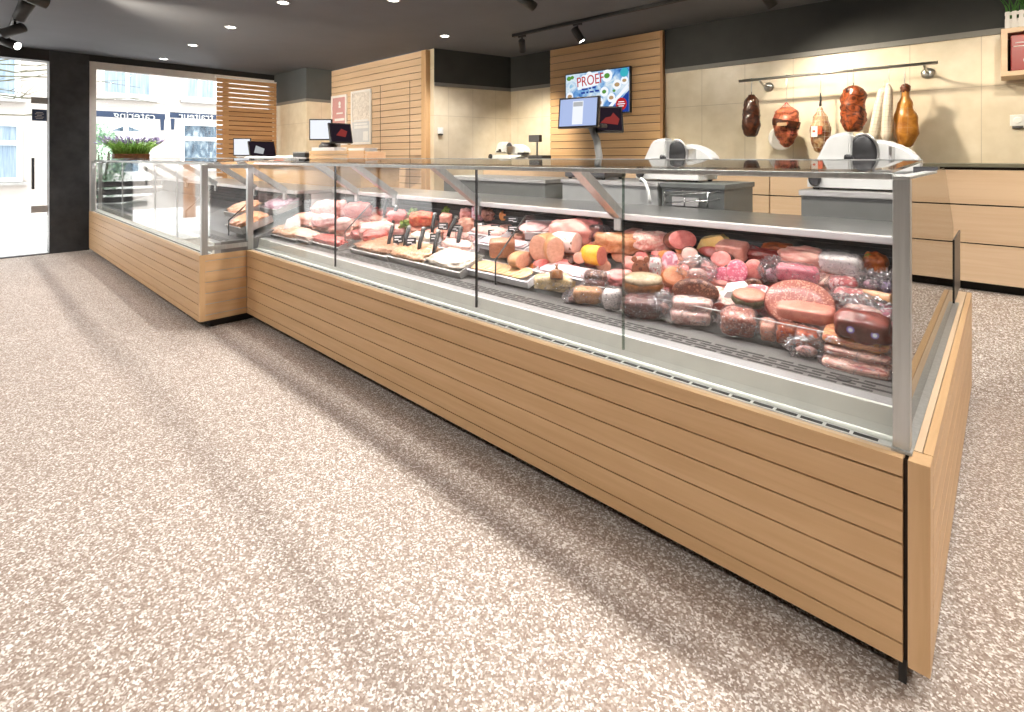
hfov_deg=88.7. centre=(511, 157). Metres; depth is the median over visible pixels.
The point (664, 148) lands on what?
meat slicer
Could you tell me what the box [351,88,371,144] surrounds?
framed poster
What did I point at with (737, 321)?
sausage
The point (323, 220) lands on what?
piece
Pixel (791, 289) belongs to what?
salami
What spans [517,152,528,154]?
tray
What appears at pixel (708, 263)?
piece
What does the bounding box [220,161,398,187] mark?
counter
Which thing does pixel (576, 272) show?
platter
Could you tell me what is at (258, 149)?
picture
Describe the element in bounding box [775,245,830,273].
bacon slab
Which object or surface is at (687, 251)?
sausage
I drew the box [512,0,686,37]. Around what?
track
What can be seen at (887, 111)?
salami
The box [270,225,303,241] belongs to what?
tray
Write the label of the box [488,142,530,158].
slicer
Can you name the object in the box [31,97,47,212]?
door
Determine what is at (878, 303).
piece
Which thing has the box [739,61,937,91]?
rail
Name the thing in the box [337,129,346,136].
picture
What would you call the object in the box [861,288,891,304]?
sausage
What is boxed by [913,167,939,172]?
tray
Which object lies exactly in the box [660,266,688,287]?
sausage
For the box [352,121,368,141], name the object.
print
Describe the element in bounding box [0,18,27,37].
track spotlight
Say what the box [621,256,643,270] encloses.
piece
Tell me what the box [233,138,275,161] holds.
scale
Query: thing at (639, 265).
sausage
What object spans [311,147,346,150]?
paper stack
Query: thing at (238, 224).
tray
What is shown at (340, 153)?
display box
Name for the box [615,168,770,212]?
base cabinet
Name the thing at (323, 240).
meat
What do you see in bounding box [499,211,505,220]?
chicken piece
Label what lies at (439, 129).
wall socket
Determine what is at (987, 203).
base cabinet
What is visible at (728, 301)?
piece
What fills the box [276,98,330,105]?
trim
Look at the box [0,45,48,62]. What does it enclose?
lintel
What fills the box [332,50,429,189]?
wall panel
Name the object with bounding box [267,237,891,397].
grille
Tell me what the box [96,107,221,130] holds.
awning
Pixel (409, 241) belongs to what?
price tag
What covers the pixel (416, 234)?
tub
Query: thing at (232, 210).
tray
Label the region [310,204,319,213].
cutlet
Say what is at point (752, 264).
sausage
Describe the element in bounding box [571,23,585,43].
track spotlight
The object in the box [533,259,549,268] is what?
ham slice
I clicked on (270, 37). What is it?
ceiling
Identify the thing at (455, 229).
price tag
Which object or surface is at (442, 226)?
price tag
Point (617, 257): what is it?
piece
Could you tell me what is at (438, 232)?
tongs
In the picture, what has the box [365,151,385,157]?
display box
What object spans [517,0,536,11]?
track spotlight
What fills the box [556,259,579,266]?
piece
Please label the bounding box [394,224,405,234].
cutlet
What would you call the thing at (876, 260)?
piece
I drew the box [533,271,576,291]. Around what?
sausage
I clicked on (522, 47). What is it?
track spotlight
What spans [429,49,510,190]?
wall
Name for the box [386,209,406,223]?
pork roast
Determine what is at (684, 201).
rack
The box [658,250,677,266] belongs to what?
piece
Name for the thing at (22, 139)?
building
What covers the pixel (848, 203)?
stand
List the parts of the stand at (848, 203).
plate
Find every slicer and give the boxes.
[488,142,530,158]
[636,138,718,182]
[807,132,939,189]
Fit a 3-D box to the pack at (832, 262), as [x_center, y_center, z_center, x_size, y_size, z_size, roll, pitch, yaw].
[1.273,0.407,2.030,0.093,0.095,0.192,0,0,-44]
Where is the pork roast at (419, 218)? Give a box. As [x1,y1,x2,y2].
[409,211,432,226]
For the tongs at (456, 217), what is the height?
0.180 m
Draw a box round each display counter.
[89,158,345,326]
[247,158,971,683]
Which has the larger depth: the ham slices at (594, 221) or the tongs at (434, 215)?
the tongs at (434, 215)
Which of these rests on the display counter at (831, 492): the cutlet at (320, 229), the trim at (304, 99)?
the cutlet at (320, 229)
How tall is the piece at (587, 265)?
0.062 m
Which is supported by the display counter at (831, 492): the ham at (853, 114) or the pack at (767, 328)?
the pack at (767, 328)
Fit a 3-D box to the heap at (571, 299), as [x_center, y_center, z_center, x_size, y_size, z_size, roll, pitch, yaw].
[0.287,0.620,2.344,0.139,0.082,0.068,0,0,17]
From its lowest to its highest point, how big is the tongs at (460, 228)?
0.178 m
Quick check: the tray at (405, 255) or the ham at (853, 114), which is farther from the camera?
the ham at (853, 114)
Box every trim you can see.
[0,252,49,258]
[274,67,332,102]
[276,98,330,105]
[434,48,509,87]
[434,82,510,91]
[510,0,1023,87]
[511,27,1004,91]
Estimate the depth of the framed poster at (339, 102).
8.51 m
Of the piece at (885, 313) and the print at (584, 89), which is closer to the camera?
the piece at (885, 313)
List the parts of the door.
handle, lock plate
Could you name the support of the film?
on the display counter at (831, 492)
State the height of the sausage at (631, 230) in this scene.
0.074 m
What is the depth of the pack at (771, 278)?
2.10 m
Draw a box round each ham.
[548,218,592,245]
[633,231,671,251]
[663,230,695,249]
[711,251,734,266]
[742,92,760,136]
[768,103,800,149]
[809,93,830,152]
[834,307,891,345]
[840,83,867,131]
[893,83,918,146]
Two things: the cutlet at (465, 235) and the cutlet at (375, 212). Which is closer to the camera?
the cutlet at (465, 235)
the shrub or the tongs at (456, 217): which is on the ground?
the shrub
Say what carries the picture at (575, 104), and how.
attached to the scale at (586, 112)
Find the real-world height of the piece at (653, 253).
0.068 m
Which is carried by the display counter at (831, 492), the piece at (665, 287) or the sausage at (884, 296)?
the piece at (665, 287)
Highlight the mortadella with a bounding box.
[726,259,747,281]
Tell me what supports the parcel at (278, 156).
on the counter at (295, 174)
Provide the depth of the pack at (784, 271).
2.01 m
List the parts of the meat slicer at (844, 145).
thickness knob, gauge plate, pusher handle, blade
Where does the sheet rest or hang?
on the display counter at (831, 492)
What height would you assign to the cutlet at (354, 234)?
0.078 m
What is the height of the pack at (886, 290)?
0.102 m
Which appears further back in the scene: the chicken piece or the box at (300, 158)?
the box at (300, 158)
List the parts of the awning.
bracket arm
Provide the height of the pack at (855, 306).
0.089 m
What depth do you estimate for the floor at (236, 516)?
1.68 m
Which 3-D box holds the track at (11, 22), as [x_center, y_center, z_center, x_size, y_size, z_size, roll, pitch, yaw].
[-4.740,-1.427,5.032,3.604,0.035,0.040,0,0,43]
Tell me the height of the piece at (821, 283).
0.068 m
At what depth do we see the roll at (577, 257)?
2.58 m
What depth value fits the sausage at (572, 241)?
2.67 m
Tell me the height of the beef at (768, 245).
0.062 m
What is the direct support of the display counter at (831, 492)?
on the floor at (236, 516)
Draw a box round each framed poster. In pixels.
[331,94,346,144]
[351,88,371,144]
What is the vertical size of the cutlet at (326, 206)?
0.156 m
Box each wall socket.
[437,127,442,134]
[1010,114,1023,127]
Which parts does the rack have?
plate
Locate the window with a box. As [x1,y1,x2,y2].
[89,55,273,249]
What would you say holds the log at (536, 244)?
in the display counter at (831, 492)
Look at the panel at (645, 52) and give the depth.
6.25 m
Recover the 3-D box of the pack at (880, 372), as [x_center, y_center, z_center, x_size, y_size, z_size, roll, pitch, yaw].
[1.066,0.636,1.620,0.211,0.062,0.116,0,0,43]
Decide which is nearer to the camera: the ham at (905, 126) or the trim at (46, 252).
the ham at (905, 126)
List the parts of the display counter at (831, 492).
support arm, support arm, support arm, sill, rail, support arm, glass, panel, rail, corner post, rail, pane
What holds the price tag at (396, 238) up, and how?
in the tray at (376, 248)
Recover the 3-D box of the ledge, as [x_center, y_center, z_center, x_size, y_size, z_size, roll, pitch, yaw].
[-8.847,-0.982,9.928,1.860,4.636,4.411,0,0,43]
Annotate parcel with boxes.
[245,156,267,161]
[262,156,273,161]
[273,155,292,160]
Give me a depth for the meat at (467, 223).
3.36 m
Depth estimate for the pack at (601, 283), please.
2.35 m
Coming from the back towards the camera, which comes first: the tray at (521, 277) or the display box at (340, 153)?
the display box at (340, 153)
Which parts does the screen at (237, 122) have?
rail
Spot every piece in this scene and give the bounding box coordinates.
[293,212,317,225]
[311,213,337,227]
[336,217,352,229]
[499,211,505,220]
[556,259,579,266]
[584,259,607,267]
[596,260,610,270]
[607,269,631,286]
[611,253,632,261]
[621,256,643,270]
[635,251,651,257]
[651,251,674,257]
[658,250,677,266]
[661,286,671,294]
[662,260,688,270]
[675,253,698,268]
[701,260,718,271]
[706,270,714,281]
[710,278,731,287]
[710,286,724,304]
[716,294,736,306]
[753,307,768,317]
[817,273,840,292]
[862,251,889,272]
[877,291,891,307]
[880,308,891,323]
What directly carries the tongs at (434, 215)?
in the tub at (416, 234)
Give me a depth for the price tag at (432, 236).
3.27 m
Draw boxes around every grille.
[103,204,245,252]
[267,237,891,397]
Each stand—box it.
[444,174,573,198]
[561,178,685,205]
[660,180,754,211]
[799,187,891,221]
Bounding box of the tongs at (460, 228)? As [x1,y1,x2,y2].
[456,226,462,242]
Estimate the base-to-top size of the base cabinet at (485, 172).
0.872 m
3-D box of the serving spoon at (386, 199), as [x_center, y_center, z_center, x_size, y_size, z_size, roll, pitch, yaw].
[-1.003,0.413,4.127,0.029,0.189,0.101,0,0,22]
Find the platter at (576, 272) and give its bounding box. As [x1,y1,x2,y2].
[531,263,608,285]
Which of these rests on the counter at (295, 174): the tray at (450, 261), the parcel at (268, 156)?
the parcel at (268, 156)
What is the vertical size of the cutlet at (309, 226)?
0.082 m
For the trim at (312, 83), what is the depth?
8.63 m
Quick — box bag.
[781,334,826,359]
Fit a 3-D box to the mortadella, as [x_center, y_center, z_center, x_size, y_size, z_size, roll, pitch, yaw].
[0.944,0.474,2.195,0.084,0.107,0.129,0,0,25]
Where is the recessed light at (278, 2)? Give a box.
[276,1,289,4]
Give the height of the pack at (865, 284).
0.092 m
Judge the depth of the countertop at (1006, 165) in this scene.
3.72 m
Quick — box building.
[0,58,267,217]
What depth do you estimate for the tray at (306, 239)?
3.98 m
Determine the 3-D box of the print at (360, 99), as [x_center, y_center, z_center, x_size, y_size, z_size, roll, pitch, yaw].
[-2.318,-0.772,8.061,0.512,0.450,0.012,0,0,43]
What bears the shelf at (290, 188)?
attached to the display counter at (175, 241)
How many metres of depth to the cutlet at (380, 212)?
4.21 m
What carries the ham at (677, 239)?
on the piece at (653, 253)
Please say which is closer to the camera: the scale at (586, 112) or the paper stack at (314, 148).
the scale at (586, 112)
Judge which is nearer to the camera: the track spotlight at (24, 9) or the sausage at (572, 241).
the sausage at (572, 241)
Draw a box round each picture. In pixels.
[254,146,263,153]
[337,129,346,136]
[573,102,582,106]
[601,113,618,124]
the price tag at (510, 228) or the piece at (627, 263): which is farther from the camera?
the price tag at (510, 228)
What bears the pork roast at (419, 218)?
on the cutlet at (413, 229)
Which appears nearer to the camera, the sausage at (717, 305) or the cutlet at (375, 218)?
the sausage at (717, 305)
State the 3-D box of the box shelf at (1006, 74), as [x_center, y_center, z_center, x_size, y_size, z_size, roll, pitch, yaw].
[3.887,-0.758,3.695,0.636,0.345,0.308,0,0,43]
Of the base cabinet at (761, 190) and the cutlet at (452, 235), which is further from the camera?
the base cabinet at (761, 190)
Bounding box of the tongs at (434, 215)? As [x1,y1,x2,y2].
[431,212,436,232]
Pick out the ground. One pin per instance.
(18, 235)
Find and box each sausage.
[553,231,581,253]
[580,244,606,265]
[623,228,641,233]
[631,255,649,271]
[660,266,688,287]
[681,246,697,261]
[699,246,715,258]
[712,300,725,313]
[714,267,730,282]
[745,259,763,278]
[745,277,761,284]
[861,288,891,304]
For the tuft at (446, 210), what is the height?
0.078 m
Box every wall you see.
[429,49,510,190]
[511,34,1023,162]
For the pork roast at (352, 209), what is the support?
in the display counter at (831, 492)
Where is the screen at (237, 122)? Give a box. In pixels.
[215,76,276,177]
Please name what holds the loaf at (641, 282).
in the display counter at (831, 492)
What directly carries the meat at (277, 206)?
in the display counter at (175, 241)
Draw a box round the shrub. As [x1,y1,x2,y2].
[96,123,125,209]
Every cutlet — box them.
[308,222,318,230]
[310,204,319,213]
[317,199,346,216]
[319,228,327,231]
[328,226,333,233]
[336,227,352,235]
[343,232,351,238]
[350,229,361,239]
[352,220,362,229]
[361,216,372,221]
[370,215,381,221]
[371,208,381,215]
[378,207,393,216]
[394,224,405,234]
[410,225,421,233]
[433,228,447,238]
[443,231,456,240]
[457,232,468,240]
[467,236,474,241]
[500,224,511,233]
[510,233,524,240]
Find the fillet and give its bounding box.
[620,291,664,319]
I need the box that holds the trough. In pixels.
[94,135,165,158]
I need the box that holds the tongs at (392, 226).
[387,224,394,243]
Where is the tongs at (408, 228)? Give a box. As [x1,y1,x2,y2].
[403,225,410,245]
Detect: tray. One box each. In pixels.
[222,200,264,217]
[224,211,273,234]
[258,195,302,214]
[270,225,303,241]
[270,234,297,241]
[292,226,323,244]
[292,233,323,244]
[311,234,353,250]
[348,236,401,260]
[383,242,441,268]
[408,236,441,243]
[419,247,485,278]
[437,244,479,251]
[466,259,539,288]
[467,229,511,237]
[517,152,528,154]
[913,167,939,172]
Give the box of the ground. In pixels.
[0,215,46,256]
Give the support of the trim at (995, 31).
attached to the wall at (964, 110)
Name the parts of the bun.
casing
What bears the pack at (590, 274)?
on the pack at (601, 283)
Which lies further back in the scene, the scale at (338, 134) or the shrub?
the shrub
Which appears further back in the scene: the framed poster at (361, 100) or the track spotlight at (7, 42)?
the framed poster at (361, 100)
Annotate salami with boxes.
[746,284,768,292]
[764,279,836,325]
[868,81,884,139]
[881,79,892,140]
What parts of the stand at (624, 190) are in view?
plate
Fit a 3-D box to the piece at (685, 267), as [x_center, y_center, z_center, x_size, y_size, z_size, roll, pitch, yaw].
[0.741,0.509,2.377,0.133,0.072,0.097,0,0,-14]
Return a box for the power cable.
[639,177,650,203]
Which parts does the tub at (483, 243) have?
meat salad tub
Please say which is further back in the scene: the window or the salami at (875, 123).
the window
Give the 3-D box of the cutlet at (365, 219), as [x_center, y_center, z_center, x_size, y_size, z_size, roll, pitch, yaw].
[-1.165,0.505,4.252,0.114,0.058,0.086,0,0,28]
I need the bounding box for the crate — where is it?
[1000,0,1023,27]
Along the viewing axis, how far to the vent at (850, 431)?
1.92 m
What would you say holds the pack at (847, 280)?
on the piece
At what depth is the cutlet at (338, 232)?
4.02 m
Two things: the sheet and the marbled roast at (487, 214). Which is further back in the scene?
the marbled roast at (487, 214)
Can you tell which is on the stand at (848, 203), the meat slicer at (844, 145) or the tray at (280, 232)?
the meat slicer at (844, 145)
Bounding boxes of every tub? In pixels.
[96,202,119,209]
[408,231,441,243]
[437,238,479,251]
[467,225,529,251]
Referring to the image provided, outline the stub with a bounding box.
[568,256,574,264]
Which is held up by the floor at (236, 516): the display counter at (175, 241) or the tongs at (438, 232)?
the display counter at (175, 241)
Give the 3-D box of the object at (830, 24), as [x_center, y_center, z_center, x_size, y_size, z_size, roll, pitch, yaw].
[3.389,-1.221,4.395,9.480,0.450,0.011,0,0,43]
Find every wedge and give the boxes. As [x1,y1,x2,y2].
[696,234,728,251]
[724,281,747,297]
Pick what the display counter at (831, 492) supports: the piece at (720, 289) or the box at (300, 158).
the piece at (720, 289)
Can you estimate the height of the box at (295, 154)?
0.060 m
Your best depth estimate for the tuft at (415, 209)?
3.88 m
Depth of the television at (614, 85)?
6.34 m
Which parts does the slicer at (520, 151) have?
gauge plate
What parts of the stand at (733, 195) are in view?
plate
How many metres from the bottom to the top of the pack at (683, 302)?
0.073 m
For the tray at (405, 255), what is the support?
on the display counter at (831, 492)
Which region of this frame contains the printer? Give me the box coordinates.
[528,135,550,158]
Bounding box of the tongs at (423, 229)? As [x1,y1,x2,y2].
[417,226,425,249]
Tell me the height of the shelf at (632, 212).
0.025 m
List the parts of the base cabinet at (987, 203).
drawer, drawer, drawer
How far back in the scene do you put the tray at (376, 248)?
3.44 m
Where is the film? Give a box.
[649,288,673,317]
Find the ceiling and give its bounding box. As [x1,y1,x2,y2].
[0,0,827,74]
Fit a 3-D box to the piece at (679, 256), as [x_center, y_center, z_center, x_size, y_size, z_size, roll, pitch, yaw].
[0.808,0.485,2.464,0.133,0.068,0.094,0,0,36]
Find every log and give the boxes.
[529,232,551,260]
[543,234,563,263]
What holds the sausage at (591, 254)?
in the display counter at (831, 492)
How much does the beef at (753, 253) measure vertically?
0.064 m
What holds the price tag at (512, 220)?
in the display counter at (831, 492)
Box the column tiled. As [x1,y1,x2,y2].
[276,101,330,155]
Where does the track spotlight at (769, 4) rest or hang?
attached to the track at (666, 2)
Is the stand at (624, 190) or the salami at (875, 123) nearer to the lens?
the stand at (624, 190)
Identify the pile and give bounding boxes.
[358,221,394,238]
[471,206,483,220]
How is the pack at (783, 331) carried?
on the display counter at (831, 492)
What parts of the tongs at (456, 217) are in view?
handle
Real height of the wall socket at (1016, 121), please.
0.104 m
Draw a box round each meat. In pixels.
[458,217,473,231]
[507,251,532,267]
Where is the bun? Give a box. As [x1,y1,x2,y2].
[550,264,562,279]
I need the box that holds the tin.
[1010,34,1023,70]
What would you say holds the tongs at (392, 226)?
in the tray at (376, 248)
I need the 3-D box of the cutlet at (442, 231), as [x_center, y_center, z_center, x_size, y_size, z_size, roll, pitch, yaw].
[-0.476,0.512,3.557,0.138,0.075,0.103,0,0,-39]
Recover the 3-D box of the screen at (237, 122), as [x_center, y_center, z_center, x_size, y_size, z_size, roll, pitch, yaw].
[-4.446,-0.001,8.783,0.040,2.610,0.970,0,0,43]
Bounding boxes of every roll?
[439,212,452,224]
[459,207,470,217]
[573,252,584,263]
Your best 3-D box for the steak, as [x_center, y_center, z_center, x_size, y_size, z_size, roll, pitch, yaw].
[-0.940,0.550,3.623,0.186,0.098,0.101,0,0,-13]
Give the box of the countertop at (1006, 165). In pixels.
[922,163,1023,167]
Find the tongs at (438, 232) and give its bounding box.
[432,229,440,253]
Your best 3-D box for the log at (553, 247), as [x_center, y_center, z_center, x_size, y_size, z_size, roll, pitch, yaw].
[0.204,0.470,2.707,0.096,0.142,0.162,0,0,-10]
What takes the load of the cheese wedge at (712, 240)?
on the sausage at (707, 251)
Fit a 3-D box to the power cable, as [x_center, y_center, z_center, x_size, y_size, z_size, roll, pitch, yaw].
[0.821,0.203,3.278,0.039,0.158,0.194,0,0,-5]
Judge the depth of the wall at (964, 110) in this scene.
4.77 m
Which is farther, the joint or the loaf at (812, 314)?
the joint
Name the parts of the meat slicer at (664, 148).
gauge plate, blade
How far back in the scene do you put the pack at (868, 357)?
1.60 m
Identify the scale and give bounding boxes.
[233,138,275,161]
[309,119,352,146]
[558,95,627,179]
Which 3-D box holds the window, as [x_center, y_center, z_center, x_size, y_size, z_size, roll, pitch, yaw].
[-5.150,-0.071,8.384,0.210,2.750,2.575,0,0,43]
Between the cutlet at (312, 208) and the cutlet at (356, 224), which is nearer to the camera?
the cutlet at (356, 224)
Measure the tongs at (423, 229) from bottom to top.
0.198 m
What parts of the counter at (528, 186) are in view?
plate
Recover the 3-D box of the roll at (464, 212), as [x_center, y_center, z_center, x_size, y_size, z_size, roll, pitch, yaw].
[-0.318,0.391,3.580,0.082,0.094,0.086,0,0,-4]
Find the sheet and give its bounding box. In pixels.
[519,220,552,239]
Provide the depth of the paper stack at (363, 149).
5.61 m
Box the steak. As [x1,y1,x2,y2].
[362,229,388,240]
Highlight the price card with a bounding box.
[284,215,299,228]
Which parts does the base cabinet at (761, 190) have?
drawer, drawer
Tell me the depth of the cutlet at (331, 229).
4.15 m
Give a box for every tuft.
[398,219,409,229]
[406,207,417,218]
[442,206,449,212]
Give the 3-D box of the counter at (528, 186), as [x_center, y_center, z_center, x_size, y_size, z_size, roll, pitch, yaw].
[-0.023,0.734,4.400,1.180,1.140,0.480,0,0,43]
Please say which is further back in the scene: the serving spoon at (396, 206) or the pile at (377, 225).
the serving spoon at (396, 206)
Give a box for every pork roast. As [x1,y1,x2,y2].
[344,201,372,217]
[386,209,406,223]
[409,211,432,226]
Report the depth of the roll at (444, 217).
3.57 m
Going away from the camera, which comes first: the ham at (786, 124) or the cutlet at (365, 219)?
the cutlet at (365, 219)
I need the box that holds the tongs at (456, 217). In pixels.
[445,215,458,239]
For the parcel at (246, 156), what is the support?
on the counter at (295, 174)
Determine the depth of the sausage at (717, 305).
1.99 m
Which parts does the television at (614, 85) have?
plate, plate, plate, plate, plate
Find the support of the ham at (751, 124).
hanging from the hook
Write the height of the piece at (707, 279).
0.063 m
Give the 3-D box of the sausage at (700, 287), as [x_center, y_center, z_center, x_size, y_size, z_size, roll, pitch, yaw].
[0.732,0.519,2.094,0.180,0.087,0.116,0,0,19]
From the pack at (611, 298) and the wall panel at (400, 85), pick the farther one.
the wall panel at (400, 85)
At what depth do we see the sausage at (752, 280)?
2.06 m
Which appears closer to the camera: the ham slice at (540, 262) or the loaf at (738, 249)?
the loaf at (738, 249)
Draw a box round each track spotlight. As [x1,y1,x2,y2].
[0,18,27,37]
[0,36,21,49]
[12,0,35,21]
[23,0,49,8]
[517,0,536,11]
[518,35,525,52]
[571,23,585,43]
[762,0,777,8]
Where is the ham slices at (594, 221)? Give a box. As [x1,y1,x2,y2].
[581,218,603,239]
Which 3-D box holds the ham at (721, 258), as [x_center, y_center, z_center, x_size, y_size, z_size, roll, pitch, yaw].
[0.969,0.468,2.347,0.138,0.103,0.105,0,0,-32]
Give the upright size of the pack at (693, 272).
0.120 m
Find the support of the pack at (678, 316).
on the display counter at (831, 492)
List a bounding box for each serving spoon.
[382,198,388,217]
[392,205,397,223]
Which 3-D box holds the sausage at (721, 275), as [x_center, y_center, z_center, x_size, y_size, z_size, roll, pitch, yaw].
[0.923,0.500,2.230,0.128,0.080,0.079,0,0,-44]
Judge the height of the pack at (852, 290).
0.073 m
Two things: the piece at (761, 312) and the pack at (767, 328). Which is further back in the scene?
the piece at (761, 312)
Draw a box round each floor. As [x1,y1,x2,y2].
[0,249,1023,711]
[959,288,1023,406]
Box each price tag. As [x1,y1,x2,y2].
[393,235,402,242]
[406,238,415,245]
[430,234,438,241]
[438,223,447,229]
[452,225,460,238]
[507,217,517,232]
[508,226,518,237]
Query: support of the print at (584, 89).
attached to the television at (614, 85)
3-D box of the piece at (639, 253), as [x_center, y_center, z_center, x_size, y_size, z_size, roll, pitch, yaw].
[0.669,0.501,2.630,0.076,0.076,0.131,0,0,33]
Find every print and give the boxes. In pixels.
[333,97,344,122]
[352,91,368,121]
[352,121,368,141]
[581,86,598,93]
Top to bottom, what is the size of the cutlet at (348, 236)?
0.055 m
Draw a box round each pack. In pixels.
[569,284,603,303]
[580,269,610,282]
[580,278,608,288]
[599,285,623,310]
[646,255,664,274]
[665,307,715,325]
[667,294,716,313]
[675,255,717,280]
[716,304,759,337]
[755,316,776,341]
[757,254,786,283]
[770,261,825,283]
[773,318,795,344]
[794,323,824,348]
[816,249,867,276]
[817,322,891,353]
[817,348,891,380]
[820,339,891,364]
[824,273,863,292]
[828,285,869,305]
[853,267,891,290]
[868,268,891,293]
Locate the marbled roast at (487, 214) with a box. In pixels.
[481,207,494,220]
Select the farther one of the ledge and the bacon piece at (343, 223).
the ledge
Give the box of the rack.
[662,190,719,207]
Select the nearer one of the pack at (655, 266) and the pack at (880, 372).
the pack at (880, 372)
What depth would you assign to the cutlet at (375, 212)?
4.27 m
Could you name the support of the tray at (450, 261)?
on the display counter at (831, 492)
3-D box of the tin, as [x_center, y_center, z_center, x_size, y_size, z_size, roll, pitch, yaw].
[3.760,-0.751,3.734,0.295,0.260,0.129,0,0,43]
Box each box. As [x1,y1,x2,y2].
[290,157,308,159]
[293,152,308,156]
[309,150,364,158]
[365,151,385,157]
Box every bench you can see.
[96,180,162,202]
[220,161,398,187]
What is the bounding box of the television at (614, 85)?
[565,66,631,112]
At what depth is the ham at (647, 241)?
2.55 m
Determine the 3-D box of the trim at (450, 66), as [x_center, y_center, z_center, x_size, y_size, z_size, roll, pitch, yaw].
[-0.529,-1.221,7.269,1.191,0.450,0.012,0,0,-32]
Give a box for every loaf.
[489,237,514,257]
[622,272,663,294]
[715,239,749,261]
[776,300,835,333]
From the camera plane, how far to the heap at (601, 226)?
2.80 m
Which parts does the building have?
pane, pane, window sill, window sill, door, window sill, pane, window sill, window sill, pane, pane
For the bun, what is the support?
on the sausage at (542, 281)
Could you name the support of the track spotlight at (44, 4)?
attached to the track at (11, 22)
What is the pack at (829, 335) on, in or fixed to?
on the pack at (868, 357)
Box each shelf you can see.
[164,176,345,193]
[339,187,891,235]
[1001,26,1023,80]
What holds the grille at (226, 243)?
attached to the display counter at (175, 241)
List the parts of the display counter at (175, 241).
pane, frame, support arm, rail, sill, support arm, glass, support arm, step frame, support arm, panel, support arm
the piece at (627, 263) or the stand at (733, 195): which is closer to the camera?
the piece at (627, 263)
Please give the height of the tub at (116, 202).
0.550 m
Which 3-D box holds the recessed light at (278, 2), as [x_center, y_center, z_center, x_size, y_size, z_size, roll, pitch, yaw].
[-2.140,-1.442,4.893,0.124,0.005,0.124,0,0,43]
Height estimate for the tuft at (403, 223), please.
0.089 m
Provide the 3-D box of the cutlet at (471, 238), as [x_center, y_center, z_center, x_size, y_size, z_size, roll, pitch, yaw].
[-0.211,0.501,3.281,0.131,0.069,0.096,0,0,-34]
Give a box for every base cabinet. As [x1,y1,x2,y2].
[483,166,575,177]
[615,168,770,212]
[770,167,1023,295]
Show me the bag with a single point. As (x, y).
(806, 351)
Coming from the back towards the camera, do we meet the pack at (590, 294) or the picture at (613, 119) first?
the picture at (613, 119)
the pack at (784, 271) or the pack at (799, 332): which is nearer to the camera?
the pack at (799, 332)
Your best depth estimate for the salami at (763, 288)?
2.00 m
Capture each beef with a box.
[747,248,778,264]
[761,242,792,249]
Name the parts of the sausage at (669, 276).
casing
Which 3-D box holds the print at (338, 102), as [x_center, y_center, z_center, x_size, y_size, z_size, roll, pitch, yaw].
[-2.810,-0.754,8.523,0.422,0.436,0.012,0,0,43]
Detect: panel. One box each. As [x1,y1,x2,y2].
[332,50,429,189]
[550,30,664,158]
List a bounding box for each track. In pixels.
[9,0,20,25]
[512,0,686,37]
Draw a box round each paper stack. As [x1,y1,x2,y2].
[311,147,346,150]
[348,148,377,150]
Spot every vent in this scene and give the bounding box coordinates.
[94,211,208,254]
[252,248,891,447]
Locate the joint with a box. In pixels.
[592,232,641,254]
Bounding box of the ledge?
[0,59,169,115]
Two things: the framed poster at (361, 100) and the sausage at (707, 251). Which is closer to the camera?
the sausage at (707, 251)
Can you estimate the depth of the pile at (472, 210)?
3.52 m
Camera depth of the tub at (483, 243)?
3.11 m
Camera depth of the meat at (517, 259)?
2.68 m

